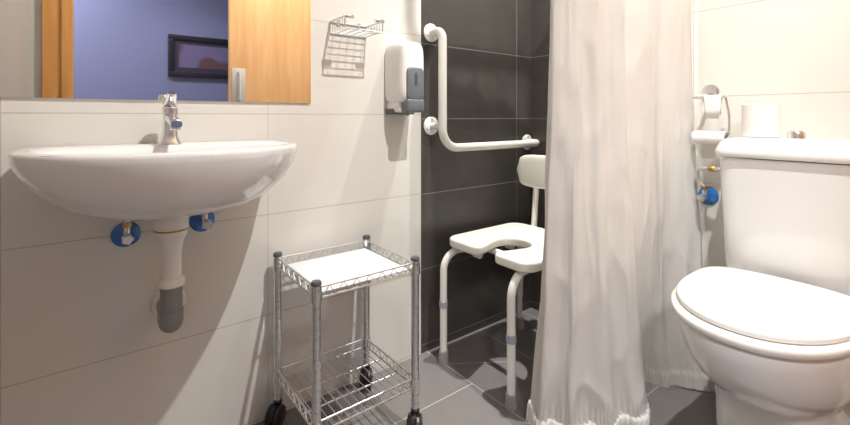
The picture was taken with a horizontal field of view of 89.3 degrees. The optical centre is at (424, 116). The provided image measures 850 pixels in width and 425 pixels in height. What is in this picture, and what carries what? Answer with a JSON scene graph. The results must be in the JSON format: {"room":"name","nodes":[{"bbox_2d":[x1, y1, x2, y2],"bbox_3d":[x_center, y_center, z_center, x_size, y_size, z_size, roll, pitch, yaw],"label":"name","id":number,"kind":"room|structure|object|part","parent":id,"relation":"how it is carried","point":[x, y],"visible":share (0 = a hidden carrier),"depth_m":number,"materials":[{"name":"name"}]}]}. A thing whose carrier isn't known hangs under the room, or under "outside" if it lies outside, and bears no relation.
{"room":"accessible bathroom","nodes":[
{"label":"accessible bathroom","id":0,"kind":"room"},
{"bbox_2d":[0,0,530,424],"bbox_3d":[-0.291,-0.380,1.520,2.150,2.600,0.100,0,0,-38],"label":"wall","id":1,"kind":"structure","parent":0,"point":[82,342],"depth_m":1.34,"materials":[{"name":"white tile"}]},
{"bbox_2d":[111,220,140,246],"bbox_3d":[-0.741,0.267,1.068,0.064,0.126,0.070,0,0,-38],"label":"angle valve","id":2,"kind":"object","parent":1,"relation":"attached to","point":[126,233],"visible":0.71,"depth_m":1.08,"materials":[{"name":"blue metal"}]},
{"bbox_2d":[122,222,131,234],"bbox_3d":[-0.741,0.280,1.069,0.020,0.036,0.020,0,0,-38],"label":"outlet","id":3,"kind":"object","parent":2,"relation":"attached to","point":[126,226],"depth_m":1.06,"materials":[{"name":"silver metal"}]},
{"bbox_3d":[-0.726,0.298,1.050,0.026,0.027,0.024,0,0,-38],"label":"knob","id":4,"kind":"part","parent":2,"relation":"part of","materials":[{"name":"silver metal"}]},
{"bbox_2d":[8,140,296,220],"bbox_3d":[-0.570,0.145,0.989,0.572,0.154,0.400,0,0,-38],"label":"washbasin","id":5,"kind":"object","parent":1,"relation":"attached to","point":[135,181],"visible":1,"depth_m":0.83,"materials":[{"name":"white ceramic"}]},
{"bbox_2d":[150,217,188,332],"bbox_3d":[-0.630,0.378,1.069,0.084,0.321,0.207,0,0,-35],"label":"pipe","id":6,"kind":"object","parent":5,"relation":"attached to","point":[168,304],"visible":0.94,"depth_m":0.99,"materials":[{"name":"white plastic"}]},
{"bbox_2d":[158,91,181,144],"bbox_3d":[-0.623,0.003,1.061,0.052,0.133,0.134,0,0,-38],"label":"faucet","id":7,"kind":"object","parent":5,"relation":"on","point":[171,123],"visible":1,"depth_m":1.07,"materials":[{"name":"silver metal"}]},
{"bbox_3d":[-0.644,-0.042,1.089,0.032,0.044,0.048,0,0,-38],"label":"lever","id":8,"kind":"part","parent":7,"relation":"part of","materials":[{"name":"silver metal"}]},
{"bbox_3d":[-0.612,0.007,1.047,0.028,0.035,0.098,0,0,-38],"label":"spout","id":9,"kind":"part","parent":7,"relation":"part of","materials":[{"name":"silver metal"}]},
{"bbox_2d":[0,0,310,102],"bbox_3d":[-0.697,-0.537,1.141,0.824,0.986,0.006,0,0,-38],"label":"wall mirror","id":10,"kind":"object","parent":1,"relation":"attached to","point":[197,50],"visible":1,"depth_m":1.13,"materials":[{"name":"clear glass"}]},
{"bbox_2d":[189,212,214,231],"bbox_3d":[-0.602,0.262,1.175,0.064,0.116,0.070,0,0,-38],"label":"angle valve","id":11,"kind":"object","parent":1,"relation":"attached to","point":[200,223],"visible":0.62,"depth_m":1.18,"materials":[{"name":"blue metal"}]},
{"bbox_2d":[202,214,207,219],"bbox_3d":[-0.602,0.273,1.175,0.015,0.030,0.015,0,0,19],"label":"outlet","id":12,"kind":"object","parent":11,"relation":"attached to","point":[204,216],"depth_m":1.17,"materials":[{"name":"silver metal"}]},
{"bbox_3d":[-0.587,0.288,1.157,0.026,0.027,0.024,0,0,-38],"label":"knob","id":13,"kind":"part","parent":11,"relation":"part of","materials":[{"name":"silver metal"}]},
{"bbox_2d":[329,13,384,37],"bbox_3d":[-0.228,-0.302,1.431,0.146,0.050,0.117,0,0,-38],"label":"basket","id":14,"kind":"object","parent":1,"relation":"attached to","point":[378,21],"visible":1,"depth_m":1.42,"materials":[{"name":"silver metal"}]},
{"bbox_2d":[385,41,423,115],"bbox_3d":[-0.070,-0.138,1.550,0.104,0.265,0.122,0,0,-38],"label":"soap dispenser","id":15,"kind":"object","parent":1,"relation":"attached to","point":[404,60],"visible":1,"depth_m":1.51,"materials":[{"name":"white plastic"}]},
{"bbox_3d":[-0.091,-0.020,1.576,0.096,0.020,0.055,0,0,-38],"label":"plate","id":16,"kind":"part","parent":15,"relation":"part of","materials":[{"name":"grey plastic"}]},
{"bbox_3d":[-0.037,-0.116,1.513,0.074,0.116,0.020,0,0,-38],"label":"push panel","id":17,"kind":"part","parent":15,"relation":"part of","materials":[{"name":"grey plastic"}]},
{"bbox_2d":[423,24,539,151],"bbox_3d":[0.281,-0.106,1.841,0.656,0.524,0.091,0,0,-38],"label":"grab bar","id":18,"kind":"object","parent":1,"relation":"attached to","point":[431,32],"visible":1,"depth_m":1.66,"materials":[{"name":"white metal"}]},
{"bbox_2d":[253,308,715,424],"bbox_3d":[0.237,0.970,0.833,2.150,0.100,1.833,0,0,-38],"label":"floor","id":19,"kind":"structure","parent":0,"point":[470,389],"depth_m":1.43,"materials":[{"name":"grey tile"}]},
{"bbox_2d":[264,235,422,424],"bbox_3d":[-0.239,0.662,1.258,0.376,0.515,0.351,0,0,-38],"label":"trolley","id":20,"kind":"object","parent":19,"relation":"on","point":[276,412],"visible":0.97,"depth_m":1.24,"materials":[{"name":"silver metal"}]},
{"bbox_2d":[268,403,281,423],"bbox_3d":[-0.445,0.872,1.278,0.012,0.034,0.066,0,0,9],"label":"hood","id":21,"kind":"object","parent":20,"relation":"attached to","point":[275,409],"depth_m":1.26,"materials":[{"name":"black plastic"}]},
{"bbox_3d":[-0.442,0.850,1.292,0.026,0.020,0.026,0,0,-38],"label":"stem","id":22,"kind":"part","parent":20,"relation":"part of","materials":[{"name":"black plastic"}]},
{"bbox_3d":[-0.442,0.630,1.292,0.023,0.429,0.023,0,0,-38],"label":"post","id":23,"kind":"part","parent":20,"relation":"part of","materials":[{"name":"silver metal"}]},
{"bbox_3d":[-0.270,0.630,1.067,0.023,0.429,0.023,0,0,-38],"label":"post","id":24,"kind":"part","parent":20,"relation":"part of","materials":[{"name":"silver metal"}]},
{"bbox_2d":[278,241,411,297],"bbox_3d":[-0.235,0.438,1.272,0.310,0.033,0.289,0,0,-38],"label":"shelf","id":25,"kind":"object","parent":20,"relation":"attached to","point":[316,288],"depth_m":1.21,"materials":[{"name":"silver metal"}]},
{"bbox_2d":[278,339,411,424],"bbox_3d":[-0.235,0.773,1.272,0.310,0.033,0.289,0,0,-38],"label":"shelf","id":26,"kind":"object","parent":20,"relation":"attached to","point":[366,343],"depth_m":1.26,"materials":[{"name":"silver metal"}]},
{"bbox_2d":[284,248,406,292],"bbox_3d":[-0.235,0.445,1.272,0.276,0.003,0.255,0,0,-38],"label":"liner","id":27,"kind":"object","parent":20,"relation":"on","point":[329,269],"visible":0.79,"depth_m":1.27,"materials":[{"name":"white"}]},
{"bbox_2d":[363,368,367,383],"bbox_3d":[-0.201,0.872,1.462,0.012,0.034,0.066,0,0,-2],"label":"hood","id":28,"kind":"object","parent":20,"relation":"attached to","point":[365,373],"depth_m":1.44,"materials":[{"name":"black plastic"}]},
{"bbox_3d":[-0.201,0.630,1.477,0.023,0.429,0.023,0,0,-38],"label":"post","id":29,"kind":"part","parent":20,"relation":"part of","materials":[{"name":"silver metal"}]},
{"bbox_2d":[410,413,416,424],"bbox_3d":[-0.031,0.872,1.238,0.012,0.034,0.066,0,0,9],"label":"hood","id":30,"kind":"object","parent":20,"relation":"attached to","point":[413,416],"depth_m":1.22,"materials":[{"name":"black plastic"}]},
{"bbox_3d":[-0.029,0.630,1.253,0.023,0.429,0.023,0,0,-38],"label":"post","id":31,"kind":"part","parent":20,"relation":"part of","materials":[{"name":"silver metal"}]},
{"bbox_3d":[-0.029,0.850,1.253,0.026,0.020,0.026,0,0,-38],"label":"stem","id":32,"kind":"part","parent":20,"relation":"part of","materials":[{"name":"black plastic"}]},
{"bbox_2d":[438,155,545,411],"bbox_3d":[0.359,0.540,1.613,0.496,0.760,0.402,0,0,-38],"label":"chair","id":33,"kind":"object","parent":19,"relation":"on","point":[527,258],"visible":0.71,"depth_m":1.61,"materials":[{"name":"white plastic"}]},
{"bbox_3d":[0.152,0.637,1.663,0.216,0.285,0.027,0,0,-29],"label":"leg","id":34,"kind":"part","parent":33,"relation":"part of","materials":[{"name":"white metal"}]},
{"bbox_3d":[0.358,0.475,1.613,0.408,0.034,0.402,0,0,-38],"label":"seat","id":35,"kind":"part","parent":33,"relation":"part of","materials":[{"name":"white plastic"}]},
{"bbox_3d":[0.339,0.637,1.431,0.027,0.285,0.216,0,0,44],"label":"leg","id":36,"kind":"part","parent":33,"relation":"part of","materials":[{"name":"white metal"}]},
{"bbox_3d":[0.412,0.644,1.861,0.027,0.276,0.069,0,0,7],"label":"leg","id":37,"kind":"part","parent":33,"relation":"part of","materials":[{"name":"white metal"}]},
{"bbox_3d":[0.526,0.230,1.743,0.033,0.140,0.372,0,0,-38],"label":"backrest","id":38,"kind":"part","parent":33,"relation":"part of","materials":[{"name":"white plastic"}]},
{"bbox_3d":[0.446,0.358,1.813,0.116,0.319,0.025,0,0,-38],"label":"post","id":39,"kind":"part","parent":33,"relation":"part of","materials":[{"name":"white metal"}]},
{"bbox_2d":[671,131,849,424],"bbox_3d":[0.870,0.479,1.074,0.649,0.882,0.370,0,0,-38],"label":"toilet","id":40,"kind":"object","parent":19,"relation":"on","point":[770,327],"visible":1,"depth_m":1.06,"materials":[{"name":"white ceramic"}]},
{"bbox_3d":[0.784,0.455,1.008,0.434,0.020,0.360,0,0,-38],"label":"seat","id":41,"kind":"part","parent":40,"relation":"part of","materials":[{"name":"white plastic"}]},
{"bbox_2d":[742,103,780,137],"bbox_3d":[0.996,0.010,1.276,0.092,0.098,0.092,0,0,-38],"label":"toilet roll","id":42,"kind":"object","parent":40,"relation":"on","point":[758,119],"visible":1,"depth_m":1.24,"materials":[{"name":"white paper"}]},
{"bbox_3d":[0.795,0.435,1.016,0.415,0.016,0.346,0,0,-38],"label":"lid","id":43,"kind":"part","parent":40,"relation":"part of","materials":[{"name":"white plastic"}]},
{"bbox_3d":[0.845,0.694,1.054,0.576,0.453,0.358,0,0,-38],"label":"bowl","id":44,"kind":"part","parent":40,"relation":"part of","materials":[{"name":"white ceramic"}]},
{"bbox_3d":[1.047,0.088,1.210,0.202,0.058,0.370,0,0,-38],"label":"cistern lid","id":45,"kind":"part","parent":40,"relation":"part of","materials":[{"name":"white ceramic"}]},
{"bbox_2d":[531,0,849,310],"bbox_3d":[1.079,-0.380,1.418,0.100,2.600,1.735,0,0,-38],"label":"wall","id":46,"kind":"structure","parent":0,"point":[793,54],"depth_m":1.38,"materials":[{"name":"white tile"}]},
{"bbox_2d":[697,186,718,204],"bbox_3d":[0.945,0.268,1.454,0.070,0.068,0.064,0,0,-38],"label":"angle valve","id":47,"kind":"object","parent":46,"relation":"attached to","point":[707,195],"visible":1,"depth_m":1.46,"materials":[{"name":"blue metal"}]},
{"bbox_3d":[0.927,0.270,1.439,0.024,0.027,0.026,0,0,-38],"label":"knob","id":48,"kind":"part","parent":47,"relation":"part of","materials":[{"name":"silver metal"}]},
{"bbox_2d":[701,186,707,195],"bbox_3d":[0.946,0.252,1.455,0.020,0.036,0.020,0,0,-38],"label":"outlet","id":49,"kind":"object","parent":47,"relation":"attached to","point":[704,189],"depth_m":1.45,"materials":[{"name":"silver metal"}]},
{"bbox_2d":[695,166,719,185],"bbox_3d":[0.934,0.200,1.417,0.044,0.083,0.118,0,0,-8],"label":"hose","id":50,"kind":"object","parent":47,"relation":"attached to","point":[709,168],"visible":0.96,"depth_m":1.42,"materials":[{"name":"silver metal"}]},
{"bbox_2d":[692,84,730,138],"bbox_3d":[0.960,-0.020,1.428,0.080,0.184,0.104,0,0,-38],"label":"toilet roll holder","id":51,"kind":"object","parent":46,"relation":"attached to","point":[711,89],"visible":0.76,"depth_m":1.44,"materials":[{"name":"silver metal"}]},
{"bbox_2d":[692,131,727,143],"bbox_3d":[0.943,0.068,1.424,0.043,0.043,0.094,0,0,-38],"label":"toilet roll","id":52,"kind":"object","parent":51,"relation":"attached to","point":[700,137],"visible":0.83,"depth_m":1.41,"materials":[{"name":"white paper"}]},
{"bbox_2d":[704,95,721,118],"bbox_3d":[0.938,-0.033,1.400,0.016,0.076,0.050,0,0,-38],"label":"paper sheet","id":53,"kind":"object","parent":51,"relation":"hanging from","point":[712,103],"visible":1,"depth_m":1.39,"materials":[{"name":"white paper"}]},
{"bbox_3d":[0.605,-1.350,1.297,0.800,0.660,0.060,0,0,-38],"label":"curtain rod","id":54,"kind":"object","parent":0,"visible":0},
{"bbox_2d":[526,0,714,424],"bbox_3d":[0.638,-0.078,1.326,0.716,1.990,0.206,0,0,-24],"label":"shower curtain","id":55,"kind":"object","parent":54,"relation":"hanging from","point":[622,231],"visible":0.97,"depth_m":1.19,"materials":[{"name":"white fabric"}]}
]}

